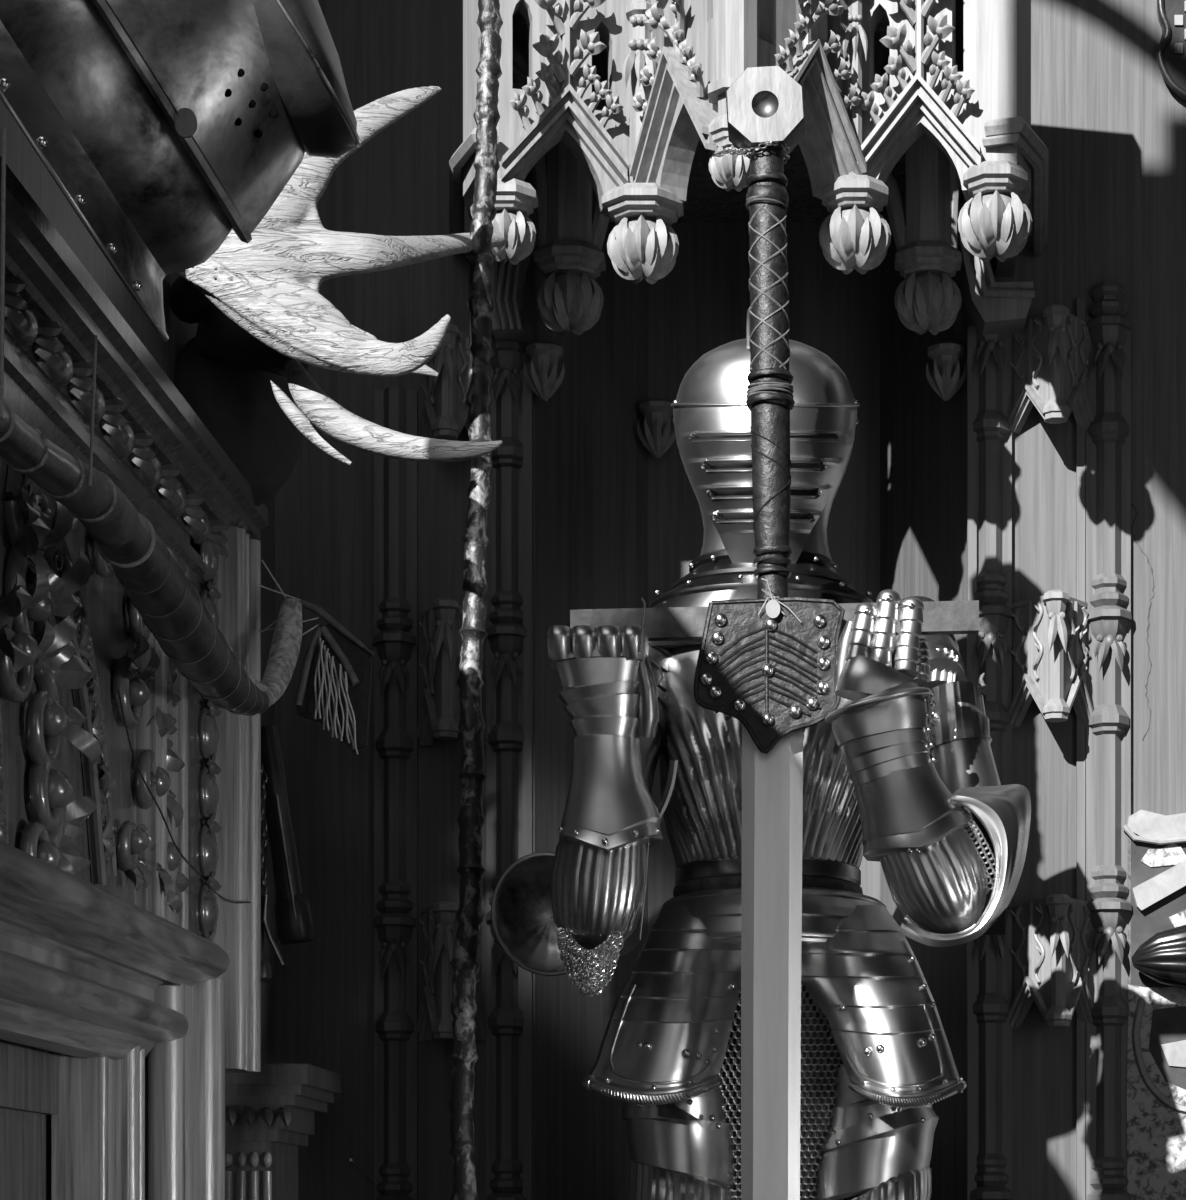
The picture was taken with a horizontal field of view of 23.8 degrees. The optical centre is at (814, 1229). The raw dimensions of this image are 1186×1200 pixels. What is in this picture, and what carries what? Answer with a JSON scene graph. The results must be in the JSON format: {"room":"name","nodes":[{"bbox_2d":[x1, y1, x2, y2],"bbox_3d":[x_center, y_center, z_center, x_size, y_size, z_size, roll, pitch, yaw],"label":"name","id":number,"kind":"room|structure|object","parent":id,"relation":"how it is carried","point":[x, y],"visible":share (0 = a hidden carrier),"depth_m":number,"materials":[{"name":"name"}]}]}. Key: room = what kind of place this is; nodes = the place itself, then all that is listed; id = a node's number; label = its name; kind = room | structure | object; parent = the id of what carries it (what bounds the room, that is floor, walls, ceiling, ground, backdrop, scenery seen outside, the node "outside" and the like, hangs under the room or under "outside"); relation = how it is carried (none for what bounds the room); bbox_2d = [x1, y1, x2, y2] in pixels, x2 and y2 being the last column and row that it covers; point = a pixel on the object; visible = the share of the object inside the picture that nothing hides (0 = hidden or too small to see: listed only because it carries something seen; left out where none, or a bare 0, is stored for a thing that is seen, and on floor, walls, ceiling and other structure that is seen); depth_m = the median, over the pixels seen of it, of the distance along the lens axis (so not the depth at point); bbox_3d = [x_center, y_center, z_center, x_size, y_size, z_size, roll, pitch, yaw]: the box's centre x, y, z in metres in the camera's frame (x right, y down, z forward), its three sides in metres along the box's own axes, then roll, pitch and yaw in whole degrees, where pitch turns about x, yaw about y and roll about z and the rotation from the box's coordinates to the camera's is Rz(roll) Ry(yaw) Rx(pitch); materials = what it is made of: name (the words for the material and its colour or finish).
{"room":"historic interior","nodes":[
{"label":"historic interior","id":0,"kind":"room"},
{"bbox_2d":[0,98,274,1063],"bbox_3d":[-0.957,-1.250,1.350,0.140,5.200,6.700,0,0,0],"label":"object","id":1,"kind":"structure","parent":0,"point":[22,159],"depth_m":3.74,"materials":[{"name":"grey wood"}]},
{"bbox_2d":[0,156,267,1199],"bbox_3d":[-0.876,0.150,3.010,0.222,2.400,2.020,0,0,0],"label":"carved doorcase","id":2,"kind":"object","parent":1,"relation":"attached to","point":[118,959],"visible":0.83,"depth_m":3.40,"materials":[{"name":"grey wood"}]},
{"bbox_2d":[0,1039,57,1199],"bbox_3d":[-0.942,0.557,2.910,0.046,1.585,1.780,0,0,0],"label":"door","id":3,"kind":"structure","parent":2,"relation":"attached to","point":[28,1075],"depth_m":3.29,"materials":[{"name":"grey wood"}]},
{"bbox_2d":[0,127,302,715],"bbox_3d":[-0.735,-0.817,3.147,0.071,0.332,1.595,0,0,0],"label":"horn","id":4,"kind":"object","parent":2,"relation":"hanging from","point":[169,605],"visible":1,"depth_m":3.04,"materials":[{"name":"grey wood"}]},
{"bbox_2d":[258,560,374,754],"bbox_3d":[-0.700,-0.803,3.941,0.160,0.271,0.043,0,0,0],"label":"pouch","id":5,"kind":"object","parent":4,"relation":"hanging from","point":[334,687],"visible":1,"depth_m":3.95,"materials":[{"name":"leather"}]},
{"bbox_2d":[117,689,250,902],"bbox_3d":[-0.790,-0.527,3.544,0.002,0.172,0.742,0,0,0],"label":"loose wire","id":6,"kind":"object","parent":2,"relation":"attached to","point":[135,761],"visible":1,"depth_m":3.37,"materials":[{"name":"metal"}]},
{"bbox_2d":[0,0,360,341],"bbox_3d":[-0.668,-1.127,2.780,0.431,0.470,0.377,0,0,0],"label":"helmet","id":7,"kind":"object","parent":1,"relation":"attached to","point":[168,128],"visible":1,"depth_m":2.67,"materials":[{"name":"metal"}]},
{"bbox_2d":[261,763,284,981],"bbox_3d":[-0.832,-0.521,4.087,0.118,0.315,0.036,0,0,0],"label":"tongs","id":8,"kind":"object","parent":1,"relation":"hanging from","point":[266,969],"visible":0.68,"depth_m":4.08,"materials":[{"name":"metal"}]},
{"bbox_2d":[225,1064,340,1199],"bbox_3d":[-0.818,0.552,4.275,0.139,1.595,0.290,0,0,0],"label":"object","id":9,"kind":"object","parent":1,"relation":"attached to","point":[270,1112],"visible":0.93,"depth_m":4.17,"materials":[{"name":"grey wood"}]},
{"bbox_2d":[261,725,314,944],"bbox_3d":[-0.814,-0.581,4.120,0.155,0.321,0.048,0,0,0],"label":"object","id":10,"kind":"object","parent":1,"relation":"hanging from","point":[293,914],"visible":0.91,"depth_m":4.11,"materials":[{"name":"metal"}]},
{"bbox_2d":[169,86,506,506],"bbox_3d":[-0.660,-1.365,3.826,0.513,0.731,0.510,0,0,0],"label":"antler mount","id":11,"kind":"object","parent":1,"relation":"attached to","point":[262,316],"visible":0.84,"depth_m":3.69,"materials":[{"name":"white"}]},
{"bbox_2d":[275,0,1185,1199],"bbox_3d":[0.100,-1.250,4.825,2.400,5.200,0.450,0,0,0],"label":"wall","id":12,"kind":"structure","parent":0,"point":[615,523],"depth_m":4.60,"materials":[{"name":"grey wood"}]},
{"bbox_2d":[348,1158,373,1181],"bbox_3d":[-0.734,-0.090,4.587,0.067,0.057,0.035,0,0,0],"label":"nail","id":13,"kind":"object","parent":12,"relation":"attached to","point":[350,1159],"visible":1,"depth_m":4.59,"materials":[{"name":"metal"}]},
{"bbox_2d":[373,387,417,1199],"bbox_3d":[-0.688,-0.475,4.600,0.072,1.804,0.089,0,0,0],"label":"column","id":14,"kind":"structure","parent":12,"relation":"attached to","point":[395,639],"depth_m":4.58,"materials":[{"name":"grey wood"}]},
{"bbox_2d":[417,323,469,439],"bbox_3d":[-0.594,-1.369,4.541,0.118,0.184,0.119,0,0,0],"label":"bracket","id":15,"kind":"object","parent":12,"relation":"attached to","point":[444,414],"visible":0.6,"depth_m":4.53,"materials":[{"name":"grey wood"}]},
{"bbox_2d":[417,598,487,745],"bbox_3d":[-0.594,-0.904,4.541,0.118,0.225,0.119,0,0,0],"label":"bracket","id":16,"kind":"object","parent":12,"relation":"attached to","point":[443,621],"visible":0.74,"depth_m":4.52,"materials":[{"name":"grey wood"}]},
{"bbox_2d":[417,901,487,1040],"bbox_3d":[-0.594,-0.418,4.541,0.118,0.222,0.119,0,0,0],"label":"bracket","id":17,"kind":"object","parent":12,"relation":"attached to","point":[440,924],"visible":0.68,"depth_m":4.53,"materials":[{"name":"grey wood"}]},
{"bbox_2d":[485,311,526,1199],"bbox_3d":[-0.504,-0.542,4.600,0.071,1.935,0.089,0,0,0],"label":"column","id":18,"kind":"structure","parent":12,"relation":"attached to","point":[505,631],"depth_m":4.58,"materials":[{"name":"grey wood"}]},
{"bbox_2d":[523,326,532,1199],"bbox_3d":[-0.471,-0.514,4.592,0.015,1.929,0.024,0,0,0],"label":"trim","id":19,"kind":"structure","parent":12,"relation":"attached to","point":[528,330],"depth_m":4.58,"materials":[{"name":"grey wood"}]},
{"bbox_2d":[524,341,564,401],"bbox_3d":[-0.440,-1.396,4.557,0.066,0.091,0.064,0,0,0],"label":"corbel","id":20,"kind":"object","parent":12,"relation":"attached to","point":[544,356],"visible":1,"depth_m":4.54,"materials":[{"name":"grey wood"}]},
{"bbox_2d":[637,398,675,458],"bbox_3d":[-0.271,-1.383,4.837,0.070,0.097,0.068,0,0,0],"label":"corbel","id":21,"kind":"object","parent":12,"relation":"attached to","point":[657,412],"visible":0.91,"depth_m":4.82,"materials":[{"name":"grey wood"}]},
{"bbox_2d":[449,0,1048,342],"bbox_3d":[-0.108,-1.754,4.422,0.978,0.658,0.956,0,0,0],"label":"canopy","id":22,"kind":"object","parent":12,"relation":"attached to","point":[910,104],"visible":0.91,"depth_m":4.15,"materials":[{"name":"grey wood"}]},
{"bbox_2d":[491,178,537,264],"bbox_3d":[-0.459,-1.498,4.170,0.089,0.110,0.089,0,0,0],"label":"pendant","id":23,"kind":"object","parent":22,"relation":"attached to","point":[516,199],"depth_m":4.14,"materials":[{"name":"grey wood"}]},
{"bbox_2d":[534,240,605,334],"bbox_3d":[-0.389,-1.489,4.440,0.111,0.129,0.111,0,0,0],"label":"pendant","id":24,"kind":"object","parent":22,"relation":"attached to","point":[567,301],"depth_m":4.41,"materials":[{"name":"grey wood"}]},
{"bbox_2d":[602,183,683,283],"bbox_3d":[-0.258,-1.489,4.200,0.120,0.128,0.120,0,0,0],"label":"pendant","id":25,"kind":"object","parent":22,"relation":"attached to","point":[639,246],"depth_m":4.17,"materials":[{"name":"grey wood"}]},
{"bbox_2d":[709,114,749,191],"bbox_3d":[-0.117,-1.530,3.985,0.070,0.095,0.070,0,0,0],"label":"pendant","id":26,"kind":"object","parent":22,"relation":"attached to","point":[728,171],"depth_m":3.96,"materials":[{"name":"grey wood"}]},
{"bbox_2d":[819,175,890,273],"bbox_3d":[0.059,-1.489,4.160,0.107,0.127,0.107,0,0,0],"label":"pendant","id":27,"kind":"object","parent":22,"relation":"attached to","point":[854,235],"depth_m":4.13,"materials":[{"name":"grey wood"}]},
{"bbox_2d":[894,241,961,334],"bbox_3d":[0.179,-1.489,4.440,0.107,0.129,0.107,0,0,0],"label":"pendant","id":28,"kind":"object","parent":22,"relation":"attached to","point":[927,298],"depth_m":4.41,"materials":[{"name":"grey wood"}]},
{"bbox_2d":[958,161,1031,261],"bbox_3d":[0.266,-1.500,4.135,0.110,0.129,0.110,0,0,0],"label":"pendant","id":29,"kind":"object","parent":22,"relation":"attached to","point":[998,224],"depth_m":4.10,"materials":[{"name":"grey wood"}]},
{"bbox_2d":[926,341,966,401],"bbox_3d":[0.216,-1.414,4.617,0.067,0.092,0.065,0,0,0],"label":"corbel","id":30,"kind":"object","parent":12,"relation":"attached to","point":[945,355],"visible":1,"depth_m":4.60,"materials":[{"name":"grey wood"}]},
{"bbox_2d":[967,326,976,1199],"bbox_3d":[0.257,-0.514,4.592,0.015,1.929,0.024,0,0,0],"label":"trim","id":31,"kind":"structure","parent":12,"relation":"attached to","point":[971,332],"depth_m":4.58,"materials":[{"name":"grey wood"}]},
{"bbox_2d":[968,279,1012,1199],"bbox_3d":[0.287,-0.564,4.599,0.072,1.981,0.091,0,0,0],"label":"pilaster","id":32,"kind":"object","parent":12,"relation":"attached to","point":[993,1178],"visible":0.72,"depth_m":4.58,"materials":[{"name":"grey wood"}]},
{"bbox_2d":[1006,894,1093,1028],"bbox_3d":[0.388,-0.434,4.542,0.149,0.214,0.121,0,0,0],"label":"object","id":33,"kind":"object","parent":12,"relation":"attached to","point":[1050,951],"visible":1,"depth_m":4.54,"materials":[{"name":"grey wood"}]},
{"bbox_2d":[1007,304,1093,434],"bbox_3d":[0.386,-1.397,4.542,0.146,0.186,0.121,0,0,0],"label":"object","id":34,"kind":"object","parent":12,"relation":"attached to","point":[1049,365],"visible":0.99,"depth_m":4.54,"materials":[{"name":"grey wood"}]},
{"bbox_2d":[1008,590,1093,727],"bbox_3d":[0.386,-0.926,4.542,0.146,0.209,0.121,0,0,0],"label":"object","id":35,"kind":"object","parent":12,"relation":"attached to","point":[1049,651],"visible":1,"depth_m":4.54,"materials":[{"name":"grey wood"}]},
{"bbox_2d":[1076,298,1084,1199],"bbox_3d":[0.436,-0.539,4.596,0.014,1.978,0.016,0,0,0],"label":"trim","id":36,"kind":"structure","parent":12,"relation":"attached to","point":[1080,302],"depth_m":4.59,"materials":[{"name":"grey wood"}]},
{"bbox_2d":[1085,281,1131,1199],"bbox_3d":[0.481,-0.559,4.599,0.074,1.981,0.094,0,0,0],"label":"pilaster","id":37,"kind":"object","parent":12,"relation":"attached to","point":[1108,348],"visible":1,"depth_m":4.58,"materials":[{"name":"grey wood"}]},
{"bbox_2d":[1131,503,1153,739],"bbox_3d":[0.533,-1.033,4.600,0.049,0.457,0.003,0,0,0],"label":"crack","id":38,"kind":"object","parent":12,"relation":"attached to","point":[1131,503],"depth_m":4.60,"materials":[{"name":"grey wood"}]},
{"bbox_2d":[1122,810,1185,1199],"bbox_3d":[0.649,-0.262,4.550,0.295,0.853,0.096,0,0,0],"label":"painted panel","id":39,"kind":"object","parent":12,"relation":"attached to","point":[1156,1045],"depth_m":4.59,"materials":[{"name":"paint"}]},
{"bbox_2d":[1156,0,1185,102],"bbox_3d":[0.630,-1.963,4.588,0.143,0.237,0.023,0,0,0],"label":"shield","id":40,"kind":"object","parent":12,"relation":"attached to","point":[1171,51],"visible":1,"depth_m":4.58,"materials":[{"name":"metal"}]},
{"bbox_3d":[0.100,1.400,1.550,6.200,0.100,7.100,0,0,0],"label":"floor","id":41,"kind":"structure","parent":0,"visible":0},
{"bbox_2d":[448,0,502,1199],"bbox_3d":[-0.482,-0.245,3.854,0.049,3.189,0.302,0,0,8],"label":"staff","id":42,"kind":"object","parent":41,"relation":"on","point":[463,1056],"visible":0.98,"depth_m":3.90,"materials":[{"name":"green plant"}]},
{"bbox_2d":[491,309,1030,1199],"bbox_3d":[-0.077,-0.445,4.011,0.747,1.808,0.706,0,0,0],"label":"suit","id":43,"kind":"object","parent":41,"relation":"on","point":[949,840],"visible":0.86,"depth_m":3.92,"materials":[{"name":"metal"}]},
{"bbox_2d":[570,66,978,1199],"bbox_3d":[-0.055,-0.557,3.799,0.555,2.025,0.078,0,0,0],"label":"sword","id":44,"kind":"object","parent":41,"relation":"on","point":[775,676],"visible":1,"depth_m":3.79,"materials":[{"name":"metal"}]},
{"bbox_2d":[712,142,789,163],"bbox_3d":[-0.084,-1.477,3.846,0.073,0.050,0.164,0,0,-18],"label":"chain","id":45,"kind":"object","parent":44,"relation":"attached to","point":[742,151],"visible":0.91,"depth_m":3.80,"materials":[{"name":"metal"}]},
{"bbox_2d":[758,578,800,621],"bbox_3d":[-0.048,-0.846,3.763,0.059,0.060,0.008,0,0,0],"label":"tag","id":46,"kind":"object","parent":44,"relation":"attached to","point":[773,609],"visible":1,"depth_m":3.76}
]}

